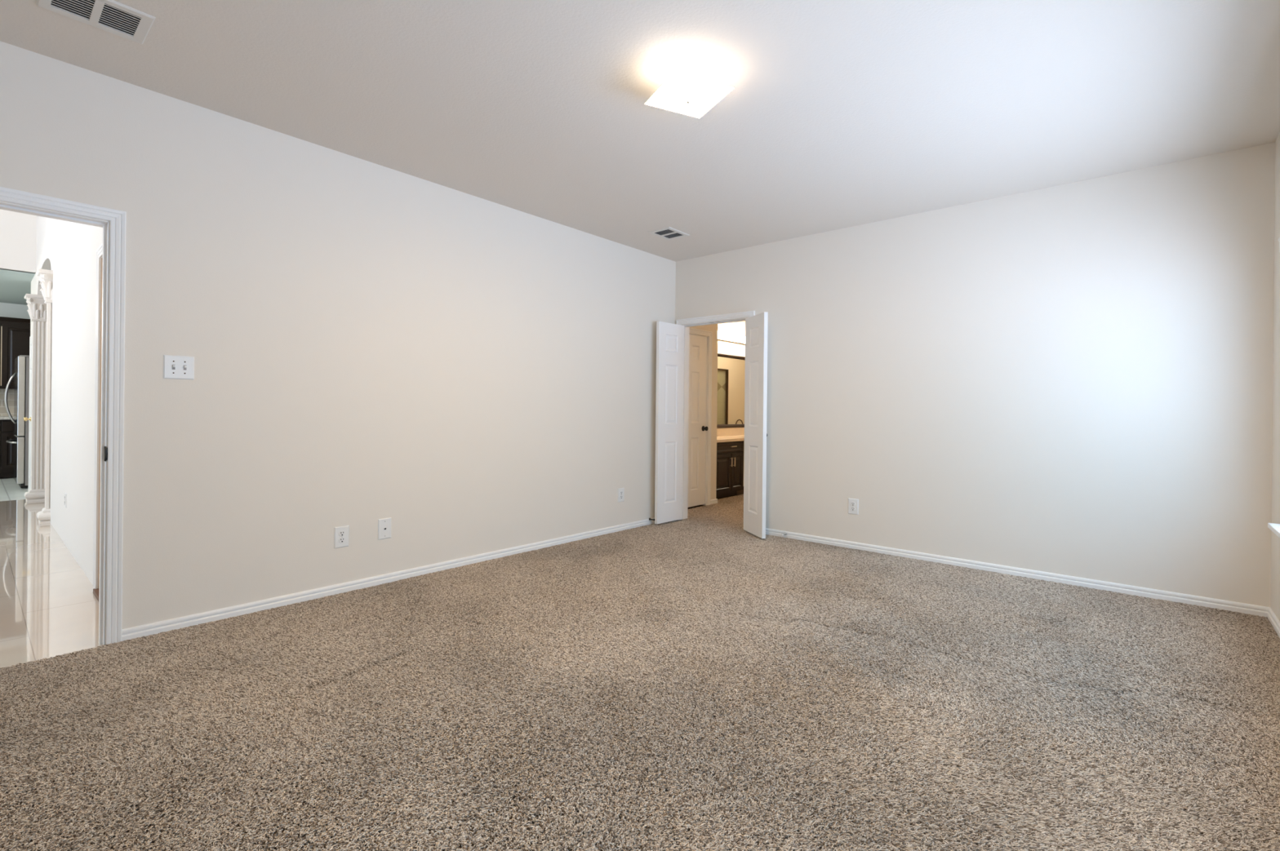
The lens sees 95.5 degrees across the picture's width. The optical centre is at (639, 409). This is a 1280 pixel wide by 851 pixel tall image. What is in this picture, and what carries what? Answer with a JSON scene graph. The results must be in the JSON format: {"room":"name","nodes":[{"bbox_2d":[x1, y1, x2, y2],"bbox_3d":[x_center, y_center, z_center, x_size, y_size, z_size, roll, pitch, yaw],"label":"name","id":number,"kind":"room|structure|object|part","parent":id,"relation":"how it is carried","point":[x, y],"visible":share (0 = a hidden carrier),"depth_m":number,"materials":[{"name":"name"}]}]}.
{"room":"empty bedroom","nodes":[
{"label":"empty bedroom","id":0,"kind":"room"},
{"bbox_2d":[0,302,30,416],"bbox_3d":[-11.078,-0.287,8.441,0.165,2.870,6.800,1,0,41],"label":"wall","id":1,"kind":"structure","parent":0,"point":[6,310],"depth_m":9.38,"materials":[{"name":"white paint"}]},
{"bbox_2d":[0,316,30,389],"bbox_3d":[-10.089,-0.887,9.164,0.355,1.120,1.780,1,0,41],"label":"upper cabinet","id":2,"kind":"object","parent":1,"relation":"attached to","point":[15,333],"visible":0.35,"depth_m":9.16,"materials":[{"name":"brown wood"}]},
{"bbox_3d":[-10.124,-0.853,8.913,0.020,0.980,0.435,1,0,41],"label":"door","id":3,"kind":"part","parent":2,"relation":"part of","materials":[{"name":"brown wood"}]},
{"bbox_2d":[0,268,35,305],"bbox_3d":[-9.750,-1.759,7.303,3.640,0.100,6.800,1,0,41],"label":"ceiling","id":4,"kind":"structure","parent":0,"point":[15,285],"depth_m":7.98,"materials":[{"name":"grey paint"}]},
{"bbox_2d":[0,208,36,273],"bbox_3d":[-9.020,-2.466,5.358,0.120,1.530,4.806,1,0,41],"label":"wall header","id":5,"kind":"structure","parent":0,"point":[18,231],"depth_m":7.02,"materials":[{"name":"white paint"}]},
{"bbox_2d":[30,215,102,585],"bbox_3d":[-5.304,-0.994,5.400,7.265,4.400,0.140,1,0,41],"label":"wall","id":6,"kind":"structure","parent":0,"point":[75,245],"depth_m":4.55,"materials":[{"name":"white paint"}]},
{"bbox_2d":[23,334,32,492],"bbox_3d":[-7.744,0.067,7.364,0.760,2.030,0.086,1,0,41],"label":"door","id":7,"kind":"structure","parent":6,"relation":"in","point":[25,419],"depth_m":7.49,"materials":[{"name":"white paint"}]},
{"bbox_3d":[-7.736,0.122,7.344,0.055,0.055,0.066,1,0,41],"label":"knob","id":8,"kind":"part","parent":7,"relation":"part of","materials":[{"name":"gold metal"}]},
{"bbox_2d":[64,493,66,508],"bbox_3d":[-4.730,0.749,4.789,0.075,0.115,0.009,1,0,41],"label":"wall outlet","id":9,"kind":"object","parent":6,"relation":"attached to","point":[65,494],"visible":1,"depth_m":4.77,"materials":[{"name":"white plastic"}]},
{"bbox_2d":[93,243,102,589],"bbox_3d":[-3.002,0.074,3.385,0.924,2.134,0.159,1,0,41],"label":"door frame","id":10,"kind":"structure","parent":6,"relation":"attached to","point":[100,251],"depth_m":3.60,"materials":[{"name":"white paint"}]},
{"bbox_2d":[0,40,675,644],"bbox_3d":[-1.599,-0.176,4.035,0.135,2.840,5.850,1,0,41],"label":"wall","id":11,"kind":"structure","parent":0,"point":[368,342],"depth_m":3.56,"materials":[{"name":"beige paint"}]},
{"bbox_2d":[0,186,126,644],"bbox_3d":[-2.892,0.086,2.546,0.171,2.114,0.934,1,0,41],"label":"door frame","id":12,"kind":"structure","parent":11,"relation":"attached to","point":[113,453],"depth_m":2.82,"materials":[{"name":"white paint"}]},
{"bbox_3d":[-2.586,0.214,2.815,0.045,0.072,0.012,1,0,41],"label":"strike plate","id":13,"kind":"part","parent":12,"relation":"part of","materials":[{"name":"black metal"}]},
{"bbox_2d":[163,355,194,379],"bbox_3d":[-2.384,-0.218,3.011,0.019,0.122,0.128,1,0,41],"label":"light switch","id":14,"kind":"object","parent":11,"relation":"attached to","point":[175,367],"visible":1,"depth_m":3.01,"materials":[{"name":"white plastic"}]},
{"bbox_2d":[333,525,349,548],"bbox_3d":[-1.862,0.796,3.634,0.009,0.132,0.088,1,0,41],"label":"wall outlet","id":15,"kind":"object","parent":11,"relation":"attached to","point":[341,534],"visible":1,"depth_m":3.63,"materials":[{"name":"white plastic"}]},
{"bbox_2d":[338,530,345,537],"bbox_3d":[-1.860,0.775,3.632,0.003,0.037,0.037,1,0,41],"label":"receptacle","id":16,"kind":"object","parent":15,"relation":"attached to","point":[341,533],"depth_m":3.63,"materials":[{"name":"white plastic"}]},
{"bbox_2d":[338,537,345,543],"bbox_3d":[-1.860,0.817,3.632,0.003,0.037,0.037,1,0,41],"label":"receptacle","id":17,"kind":"object","parent":15,"relation":"attached to","point":[341,540],"depth_m":3.63,"materials":[{"name":"white plastic"}]},
{"bbox_2d":[377,517,391,540],"bbox_3d":[-1.683,0.787,3.839,0.010,0.134,0.088,1,0,41],"label":"cable jack","id":18,"kind":"object","parent":11,"relation":"attached to","point":[384,525],"visible":1,"depth_m":3.83,"materials":[{"name":"white plastic"}]},
{"bbox_2d":[121,517,654,641],"bbox_3d":[-1.091,1.125,4.524,0.014,0.062,4.428,1,0,41],"label":"baseboard","id":19,"kind":"structure","parent":11,"relation":"attached to","point":[130,633],"depth_m":3.64,"materials":[{"name":"white paint"}]},
{"bbox_2d":[617,488,624,502],"bbox_3d":[-0.180,0.820,5.575,0.009,0.132,0.088,1,0,41],"label":"wall outlet","id":20,"kind":"object","parent":11,"relation":"attached to","point":[621,491],"visible":1,"depth_m":5.57,"materials":[{"name":"white plastic"}]},
{"bbox_2d":[0,477,1279,850],"bbox_3d":[-2.660,1.187,7.157,14.596,0.092,15.900,1,0,41],"label":"floor","id":21,"kind":"structure","parent":0,"point":[49,607],"depth_m":3.15,"materials":[{"name":"beige tile"}]},
{"bbox_2d":[0,419,14,478],"bbox_3d":[-10.032,0.606,9.102,0.545,0.905,1.780,1,0,41],"label":"base cabinet","id":22,"kind":"object","parent":21,"relation":"on","point":[6,426],"visible":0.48,"depth_m":8.99,"materials":[{"name":"brown wood"}]},
{"bbox_2d":[0,416,13,419],"bbox_3d":[-10.022,0.132,9.097,0.610,0.042,1.780,1,0,41],"label":"countertop","id":23,"kind":"structure","parent":22,"relation":"on","point":[1,417],"depth_m":8.95,"materials":[{"name":"white stone"}]},
{"bbox_3d":[-9.672,0.260,9.114,0.018,0.165,0.435,1,0,41],"label":"drawer","id":24,"kind":"part","parent":22,"relation":"part of","materials":[{"name":"brown wood"}]},
{"bbox_3d":[-9.675,0.642,9.113,0.020,0.560,0.435,1,0,41],"label":"door","id":25,"kind":"part","parent":22,"relation":"part of","materials":[{"name":"brown wood"}]},
{"bbox_2d":[4,355,29,488],"bbox_3d":[-8.590,0.164,8.466,0.900,1.818,0.898,1,0,41],"label":"refrigerator","id":26,"kind":"object","parent":21,"relation":"on","point":[21,382],"visible":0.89,"depth_m":7.98,"materials":[{"name":"grey metal"}]},
{"bbox_3d":[-8.804,-0.159,8.139,0.026,0.714,0.119,1,0,41],"label":"handle","id":27,"kind":"part","parent":26,"relation":"part of","materials":[{"name":"silver metal"}]},
{"bbox_3d":[-8.841,0.450,8.180,0.754,0.026,0.099,1,0,41],"label":"handle","id":28,"kind":"part","parent":26,"relation":"part of","materials":[{"name":"silver metal"}]},
{"bbox_3d":[-8.957,-0.188,8.384,0.447,1.095,0.072,1,0,41],"label":"door","id":29,"kind":"part","parent":26,"relation":"part of","materials":[{"name":"silver metal"}]},
{"bbox_3d":[-8.795,0.692,8.236,0.900,0.637,0.072,1,0,41],"label":"freezer drawer","id":30,"kind":"part","parent":26,"relation":"part of","materials":[{"name":"silver metal"}]},
{"bbox_3d":[-8.615,-0.185,8.088,0.447,1.095,0.072,1,0,41],"label":"door","id":31,"kind":"part","parent":26,"relation":"part of","materials":[{"name":"silver metal"}]},
{"bbox_2d":[24,293,46,502],"bbox_3d":[-7.258,-0.138,7.084,0.265,2.472,0.340,1,0,41],"label":"column","id":32,"kind":"structure","parent":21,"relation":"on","point":[37,310],"depth_m":7.01,"materials":[{"name":"paint"}]},
{"bbox_2d":[36,268,53,524],"bbox_3d":[-5.791,-0.123,5.814,0.265,2.472,0.340,1,0,41],"label":"pilaster","id":33,"kind":"object","parent":21,"relation":"on","point":[46,277],"visible":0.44,"depth_m":5.71,"materials":[{"name":"paint"}]},
{"bbox_2d":[93,588,98,601],"bbox_3d":[-3.014,1.127,3.384,0.840,0.028,0.161,1,0,41],"label":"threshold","id":34,"kind":"object","parent":21,"relation":"on","point":[95,592],"visible":0.14,"depth_m":3.54,"materials":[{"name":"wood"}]},
{"bbox_2d":[715,440,743,498],"bbox_3d":[0.993,0.797,7.814,0.540,0.745,0.800,1,0,41],"label":"vanity cabinet","id":35,"kind":"object","parent":21,"relation":"on","point":[730,455],"visible":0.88,"depth_m":7.68,"materials":[{"name":"brown wood"}]},
{"bbox_3d":[1.069,0.828,7.559,0.020,0.495,0.405,1,0,41],"label":"door","id":36,"kind":"part","parent":35,"relation":"part of","materials":[{"name":"brown wood"}]},
{"bbox_3d":[1.169,0.501,7.671,0.020,0.130,0.700,1,0,41],"label":"drawer","id":37,"kind":"part","parent":35,"relation":"part of","materials":[{"name":"brown wood"}]},
{"bbox_2d":[716,427,744,443],"bbox_3d":[1.424,0.351,8.334,0.555,0.153,2.185,1,0,41],"label":"countertop","id":38,"kind":"structure","parent":35,"relation":"on","point":[730,434],"depth_m":8.45,"materials":[{"name":"beige stone"}]},
{"bbox_3d":[1.301,0.830,7.828,0.020,0.495,0.285,1,0,41],"label":"door","id":39,"kind":"part","parent":35,"relation":"part of","materials":[{"name":"brown wood"}]},
{"bbox_2d":[0,0,1279,262],"bbox_3d":[0.162,-1.654,2.579,4.681,0.150,6.035,1,0,41],"label":"ceiling","id":40,"kind":"structure","parent":0,"point":[837,114],"depth_m":2.86,"materials":[{"name":"beige paint"}]},
{"bbox_2d":[35,0,155,44],"bbox_3d":[-2.182,-1.598,2.336,0.265,0.008,0.325,1,0,41],"label":"ceiling vent","id":41,"kind":"object","parent":40,"relation":"in","point":[112,16],"visible":1,"depth_m":2.36,"materials":[{"name":"white metal"}]},
{"bbox_2d":[647,226,688,240],"bbox_3d":[0.257,-1.574,5.212,0.245,0.008,0.300,1,0,41],"label":"ceiling vent","id":42,"kind":"object","parent":40,"relation":"in","point":[668,233],"visible":1,"depth_m":5.20,"materials":[{"name":"white metal"}]},
{"bbox_2d":[644,62,733,118],"bbox_3d":[0.226,-1.504,2.717,0.306,0.148,0.306,1,0,-25],"label":"ceiling light","id":43,"kind":"object","parent":40,"relation":"attached to","point":[686,91],"visible":1,"depth_m":2.68,"materials":[{"name":"white glass"}]},
{"bbox_2d":[0,494,1279,850],"label":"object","id":44,"kind":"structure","parent":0,"point":[713,539],"depth_m":2.22,"materials":[{"name":"beige carpet"}]},
{"bbox_2d":[689,324,718,499],"bbox_3d":[0.571,-0.154,6.912,0.120,2.840,1.070,1,0,41],"label":"wall","id":45,"kind":"structure","parent":0,"point":[713,328],"depth_m":7.22,"materials":[{"name":"beige paint"}]},
{"bbox_2d":[687,333,708,507],"bbox_3d":[0.577,0.131,6.831,0.101,2.045,0.754,1,0,41],"label":"door","id":46,"kind":"structure","parent":45,"relation":"in","point":[697,428],"depth_m":6.99,"materials":[{"name":"white paint"}]},
{"bbox_3d":[0.794,0.231,7.056,0.066,0.063,0.063,1,0,41],"label":"knob","id":47,"kind":"part","parent":46,"relation":"part of","materials":[{"name":"black metal"}]},
{"bbox_2d":[689,328,712,506],"bbox_3d":[0.538,0.109,6.864,0.139,2.136,0.884,1,0,41],"label":"door frame","id":48,"kind":"structure","parent":45,"relation":"attached to","point":[708,335],"depth_m":7.12,"materials":[{"name":"white paint"}]},
{"bbox_2d":[710,498,717,504],"bbox_3d":[0.915,1.146,7.222,0.014,0.062,0.160,1,0,41],"label":"baseboard","id":49,"kind":"structure","parent":45,"relation":"attached to","point":[712,501],"depth_m":7.21,"materials":[{"name":"white paint"}]},
{"bbox_2d":[717,320,745,486],"bbox_3d":[2.211,-0.138,9.754,0.120,2.840,5.615,1,0,41],"label":"wall","id":50,"kind":"structure","parent":0,"point":[738,328],"depth_m":8.70,"materials":[{"name":"beige paint"}]},
{"bbox_2d":[716,353,745,428],"bbox_3d":[1.290,-0.272,8.578,0.024,1.080,1.900,1,0,41],"label":"vanity mirror","id":51,"kind":"object","parent":50,"relation":"attached to","point":[731,368],"visible":0.23,"depth_m":8.66,"materials":[{"name":"brown mirror"}]},
{"bbox_2d":[717,330,745,345],"bbox_3d":[1.382,-1.061,8.585,0.143,0.120,1.120,1,0,41],"label":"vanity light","id":52,"kind":"object","parent":50,"relation":"attached to","point":[728,337],"visible":0.66,"depth_m":8.53,"materials":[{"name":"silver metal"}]},
{"bbox_2d":[675,142,1275,607],"bbox_3d":[1.675,-0.143,5.158,5.346,2.840,0.135,1,0,41],"label":"wall","id":53,"kind":"structure","parent":0,"point":[1075,379],"depth_m":4.07,"materials":[{"name":"beige paint"}]},
{"bbox_2d":[654,321,684,524],"bbox_3d":[0.305,0.133,5.985,0.045,2.032,0.408,1,0,43],"label":"door","id":54,"kind":"structure","parent":53,"relation":"in","point":[669,390],"depth_m":5.95,"materials":[{"name":"white paint"}]},
{"bbox_2d":[675,311,755,519],"bbox_3d":[0.782,0.115,5.929,0.934,2.129,0.171,1,0,41],"label":"door frame","id":55,"kind":"structure","parent":53,"relation":"attached to","point":[742,315],"depth_m":6.17,"materials":[{"name":"white paint"}]},
{"bbox_2d":[743,311,768,538],"bbox_3d":[1.091,0.141,5.420,0.076,2.032,0.408,1,0,-14],"label":"door","id":56,"kind":"structure","parent":53,"relation":"in","point":[756,326],"depth_m":5.36,"materials":[{"name":"white paint"}]},
{"bbox_2d":[848,497,858,515],"bbox_3d":[1.809,0.823,4.938,0.088,0.132,0.009,1,0,41],"label":"wall outlet","id":57,"kind":"object","parent":53,"relation":"attached to","point":[853,504],"visible":1,"depth_m":4.93,"materials":[{"name":"white plastic"}]},
{"bbox_2d":[765,528,1269,617],"bbox_3d":[2.355,1.160,4.459,3.384,0.062,0.014,1,0,41],"label":"baseboard","id":58,"kind":"structure","parent":53,"relation":"attached to","point":[1233,606],"depth_m":4.04,"materials":[{"name":"white paint"}]},
{"bbox_2d":[1270,133,1279,621],"bbox_3d":[1.845,-0.142,1.141,0.170,2.840,5.985,1,0,41],"label":"wall","id":59,"kind":"structure","parent":0,"point":[1275,513],"depth_m":3.27,"materials":[{"name":"beige paint"}]},
{"bbox_2d":[1266,607,1279,637],"bbox_3d":[1.751,1.154,1.188,0.014,0.062,5.750,1,0,41],"label":"baseboard","id":60,"kind":"structure","parent":59,"relation":"attached to","point":[1273,619],"depth_m":3.20,"materials":[{"name":"white paint"}]},
{"bbox_2d":[1267,523,1279,537],"bbox_3d":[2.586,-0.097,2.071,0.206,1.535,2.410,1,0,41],"label":"window sill","id":61,"kind":"structure","parent":59,"relation":"in","point":[1275,528],"depth_m":2.92,"materials":[{"name":"white plastic"}]}
]}

